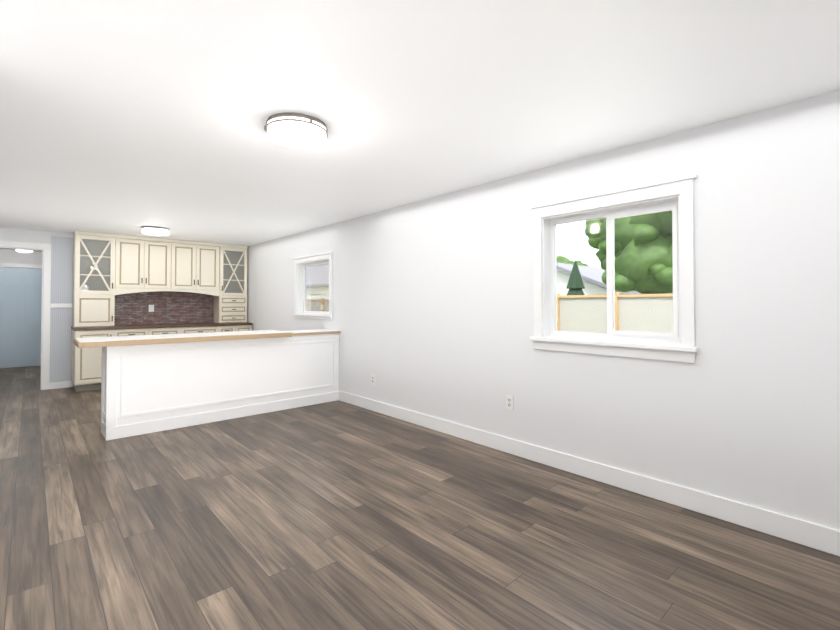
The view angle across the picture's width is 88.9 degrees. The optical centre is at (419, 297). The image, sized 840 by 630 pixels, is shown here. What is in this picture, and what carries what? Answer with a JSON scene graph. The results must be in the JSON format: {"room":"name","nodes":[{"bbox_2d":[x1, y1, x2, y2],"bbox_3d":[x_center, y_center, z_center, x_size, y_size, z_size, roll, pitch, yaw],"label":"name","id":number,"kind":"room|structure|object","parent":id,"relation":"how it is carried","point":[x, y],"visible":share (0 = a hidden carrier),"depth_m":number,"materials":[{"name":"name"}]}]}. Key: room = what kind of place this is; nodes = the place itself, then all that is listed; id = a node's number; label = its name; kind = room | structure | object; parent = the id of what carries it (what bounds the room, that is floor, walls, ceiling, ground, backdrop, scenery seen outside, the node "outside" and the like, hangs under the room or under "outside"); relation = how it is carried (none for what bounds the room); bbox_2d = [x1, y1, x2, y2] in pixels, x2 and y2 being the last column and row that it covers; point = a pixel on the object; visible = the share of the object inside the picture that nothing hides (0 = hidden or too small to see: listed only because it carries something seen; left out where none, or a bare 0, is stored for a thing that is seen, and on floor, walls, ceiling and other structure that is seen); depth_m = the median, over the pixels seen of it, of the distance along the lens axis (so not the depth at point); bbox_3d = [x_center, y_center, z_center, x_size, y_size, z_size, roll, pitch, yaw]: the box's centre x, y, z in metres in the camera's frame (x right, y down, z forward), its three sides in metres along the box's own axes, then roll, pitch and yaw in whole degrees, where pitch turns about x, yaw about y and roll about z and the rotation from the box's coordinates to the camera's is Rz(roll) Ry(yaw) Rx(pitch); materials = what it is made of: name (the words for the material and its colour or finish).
{"room":"empty living room","nodes":[
{"label":"empty living room","id":0,"kind":"room"},
{"bbox_2d":[0,249,41,367],"bbox_3d":[-8.337,0.225,8.816,1.290,2.400,0.140,1,-1,-42],"label":"wall","id":1,"kind":"structure","parent":0,"point":[15,256],"depth_m":8.82,"materials":[{"name":"paint"}]},
{"bbox_2d":[0,267,41,367],"bbox_3d":[-8.184,0.404,8.787,0.820,2.020,0.095,1,-1,-42],"label":"door","id":2,"kind":"structure","parent":1,"relation":"in","point":[20,312],"depth_m":8.79,"materials":[{"name":"blue metal"}]},
{"bbox_2d":[0,263,41,268],"bbox_3d":[-8.197,0.364,8.802,1.000,2.120,0.064,1,-1,-42],"label":"door frame","id":3,"kind":"structure","parent":1,"relation":"attached to","point":[15,265],"depth_m":8.78,"materials":[{"name":"white wood"}]},
{"bbox_2d":[0,227,73,386],"bbox_3d":[-5.891,0.188,6.377,6.305,2.400,0.140,1,-1,-42],"label":"wall","id":4,"kind":"structure","parent":0,"point":[23,235],"depth_m":6.39,"materials":[{"name":"paint"}]},
{"bbox_2d":[0,240,50,389],"bbox_3d":[-6.067,0.282,6.202,1.080,2.205,0.159,1,-1,-42],"label":"door frame","id":5,"kind":"structure","parent":4,"relation":"attached to","point":[45,249],"depth_m":6.47,"materials":[{"name":"white wood"}]},
{"bbox_2d":[49,236,72,388],"bbox_3d":[-5.523,0.226,6.596,0.255,2.330,0.028,1,-1,-42],"label":"wall panel","id":6,"kind":"object","parent":4,"relation":"attached to","point":[61,309],"visible":1,"depth_m":6.60,"materials":[{"name":"white wood"}]},
{"bbox_2d":[119,235,174,290],"bbox_3d":[-4.639,-0.570,7.206,0.846,0.851,0.330,1,-1,-42],"label":"upper cabinet","id":7,"kind":"object","parent":4,"relation":"attached to","point":[125,285],"depth_m":7.10,"materials":[{"name":"wood"}]},
{"bbox_2d":[175,240,218,290],"bbox_3d":[-4.103,-0.563,7.694,0.848,0.851,0.330,1,-1,-42],"label":"upper cabinet","id":8,"kind":"object","parent":4,"relation":"attached to","point":[194,261],"depth_m":7.58,"materials":[{"name":"wood"}]},
{"bbox_2d":[0,365,839,629],"bbox_3d":[-3.518,1.379,3.854,6.445,0.060,13.940,1,-1,-42],"label":"floor","id":9,"kind":"structure","parent":0,"point":[337,515],"depth_m":2.35,"materials":[{"name":"brown wood"}]},
{"bbox_2d":[72,331,118,391],"bbox_3d":[-5.039,0.939,6.637,0.521,0.905,0.600,1,-1,-42],"label":"base cabinet","id":10,"kind":"object","parent":9,"relation":"on","point":[86,362],"depth_m":6.37,"materials":[{"name":"wood"}]},
{"bbox_2d":[71,323,250,330],"bbox_3d":[-4.277,0.477,7.320,2.588,0.040,0.625,1,-1,-42],"label":"countertop","id":11,"kind":"structure","parent":10,"relation":"on","point":[122,326],"depth_m":7.15,"materials":[{"name":"stone"}]},
{"bbox_2d":[71,235,122,326],"bbox_3d":[-5.105,-0.252,6.757,0.561,1.400,0.360,1,-1,-42],"label":"upper cabinet","id":12,"kind":"object","parent":11,"relation":"on","point":[97,259],"depth_m":6.63,"materials":[{"name":"wood"}]},
{"bbox_2d":[207,247,246,322],"bbox_3d":[-3.617,-0.231,8.111,0.561,1.400,0.360,1,-1,-42],"label":"upper cabinet","id":13,"kind":"object","parent":11,"relation":"on","point":[228,302],"depth_m":7.99,"materials":[{"name":"wood"}]},
{"bbox_2d":[119,327,154,335],"bbox_3d":[-4.721,0.943,6.926,0.582,0.905,0.600,1,-1,-42],"label":"base cabinet","id":14,"kind":"object","parent":9,"relation":"on","point":[138,330],"depth_m":6.78,"materials":[{"name":"wood"}]},
{"bbox_2d":[155,327,186,334],"bbox_3d":[-4.381,0.948,7.235,0.582,0.905,0.600,1,-1,-42],"label":"base cabinet","id":15,"kind":"object","parent":9,"relation":"on","point":[158,330],"depth_m":7.07,"materials":[{"name":"wood"}]},
{"bbox_2d":[187,327,222,332],"bbox_3d":[-3.989,0.954,7.592,0.722,0.905,0.600,1,-1,-42],"label":"base cabinet","id":16,"kind":"object","parent":9,"relation":"on","point":[189,329],"depth_m":7.42,"materials":[{"name":"wood"}]},
{"bbox_2d":[73,329,340,440],"bbox_3d":[-2.203,0.888,4.936,2.767,0.956,0.600,1,-1,-42],"label":"peninsula bar","id":17,"kind":"object","parent":9,"relation":"on","point":[155,383],"visible":0.98,"depth_m":4.66,"materials":[{"name":"white wood"}]},
{"bbox_2d":[223,327,234,331],"bbox_3d":[-3.681,0.958,7.872,0.353,0.905,0.600,1,-1,-42],"label":"base cabinet","id":18,"kind":"object","parent":9,"relation":"on","point":[225,329],"depth_m":7.70,"materials":[{"name":"wood"}]},
{"bbox_2d":[235,323,252,330],"bbox_3d":[-3.463,0.961,8.071,0.362,0.905,0.600,1,-1,-42],"label":"base cabinet","id":19,"kind":"object","parent":9,"relation":"on","point":[236,328],"depth_m":7.89,"materials":[{"name":"wood"}]},
{"bbox_2d":[0,0,839,251],"bbox_3d":[-3.518,-1.090,3.892,6.445,0.080,13.940,1,-1,-42],"label":"ceiling","id":20,"kind":"structure","parent":0,"point":[127,117],"depth_m":2.25,"materials":[{"name":"paint"}]},
{"bbox_2d":[15,249,32,252],"bbox_3d":[-7.750,-0.930,8.389,0.260,0.102,0.267,1,-1,-42],"label":"light","id":21,"kind":"object","parent":20,"relation":"attached to","point":[25,251],"visible":0.46,"depth_m":8.34,"materials":[{"name":"silver metal"}]},
{"bbox_2d":[141,226,169,235],"bbox_3d":[-3.858,-0.963,6.252,0.360,0.102,0.367,1,-1,-42],"label":"kitchen ceiling light","id":22,"kind":"object","parent":20,"relation":"attached to","point":[155,231],"visible":1,"depth_m":6.14,"materials":[{"name":"silver metal"}]},
{"bbox_2d":[264,113,327,147],"bbox_3d":[-0.758,-1.017,2.651,0.370,0.102,0.377,1,-1,-42],"label":"ceiling light","id":23,"kind":"object","parent":20,"relation":"attached to","point":[296,130],"visible":1,"depth_m":2.55,"materials":[{"name":"silver metal"}]},
{"bbox_2d":[247,90,839,529],"bbox_3d":[-0.025,0.162,4.718,0.140,2.400,10.490,1,-1,-42],"label":"wall","id":24,"kind":"structure","parent":0,"point":[433,306],"depth_m":2.89,"materials":[{"name":"paint"}]},
{"bbox_2d":[293,252,332,319],"bbox_3d":[-1.551,-0.158,6.370,0.171,0.940,1.156,1,-1,-42],"label":"window","id":25,"kind":"structure","parent":24,"relation":"in","point":[313,289],"depth_m":6.49,"materials":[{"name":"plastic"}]},
{"bbox_2d":[371,374,374,384],"bbox_3d":[-0.569,0.990,5.191,0.010,0.128,0.078,1,-1,-42],"label":"electrical outlet","id":26,"kind":"object","parent":24,"relation":"attached to","point":[373,379],"visible":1,"depth_m":5.18,"materials":[{"name":"plastic"}]},
{"bbox_2d":[506,394,513,409],"bbox_3d":[0.777,0.907,3.712,0.010,0.128,0.078,1,-1,-42],"label":"electrical outlet","id":27,"kind":"object","parent":24,"relation":"attached to","point":[509,402],"visible":1,"depth_m":3.71,"materials":[{"name":"plastic"}]},
{"bbox_2d":[339,391,839,555],"bbox_3d":[0.173,1.292,4.368,0.013,0.130,9.730,1,-1,-42],"label":"baseboard","id":28,"kind":"structure","parent":24,"relation":"attached to","point":[810,534],"depth_m":2.89,"materials":[{"name":"white wood"}]},
{"bbox_2d":[529,174,698,362],"bbox_3d":[1.369,-0.174,3.149,0.186,1.180,1.195,1,-1,-42],"label":"window","id":29,"kind":"structure","parent":24,"relation":"in","point":[680,338],"depth_m":3.07,"materials":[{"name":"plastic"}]},
{"label":"outside","id":30,"kind":"structure","parent":0,"visible":0},
{"bbox_3d":[7.588,2.124,23.587,36.555,0.050,55.000,1,-1,-42],"label":"ground","id":31,"kind":"structure","parent":30,"visible":0},
{"bbox_2d":[556,255,588,265],"bbox_3d":[9.420,-0.420,29.143,3.748,5.207,3.867,1,-1,-42],"label":"tree","id":32,"kind":"object","parent":31,"relation":"on","point":[561,259],"depth_m":28.77,"materials":[{"name":"green plant"}]},
{"bbox_2d":[566,260,584,294],"bbox_3d":[5.549,0.323,15.270,1.600,3.300,1.600,1,-1,-42],"label":"conifer tree","id":33,"kind":"object","parent":31,"relation":"on","point":[574,288],"depth_m":15.11,"materials":[{"name":"green plant"}]},
{"bbox_2d":[556,262,672,294],"bbox_3d":[7.861,0.251,20.755,6.700,3.610,6.300,1,-1,-42],"label":"house","id":34,"kind":"structure","parent":31,"relation":"on","point":[595,272],"depth_m":18.04,"materials":[{"name":"white"}]},
{"bbox_2d":[557,292,672,332],"bbox_3d":[0.456,0.935,11.505,0.100,1.960,28.800,1,-1,-42],"label":"fence","id":35,"kind":"object","parent":31,"relation":"on","point":[630,312],"depth_m":7.94,"materials":[{"name":"beige wood"}]},
{"bbox_2d":[584,211,672,293],"bbox_3d":[6.776,-0.804,11.957,3.856,5.452,4.218,1,-1,-42],"label":"tree","id":36,"kind":"object","parent":31,"relation":"on","point":[658,280],"depth_m":11.21,"materials":[{"name":"green plant"}]}
]}

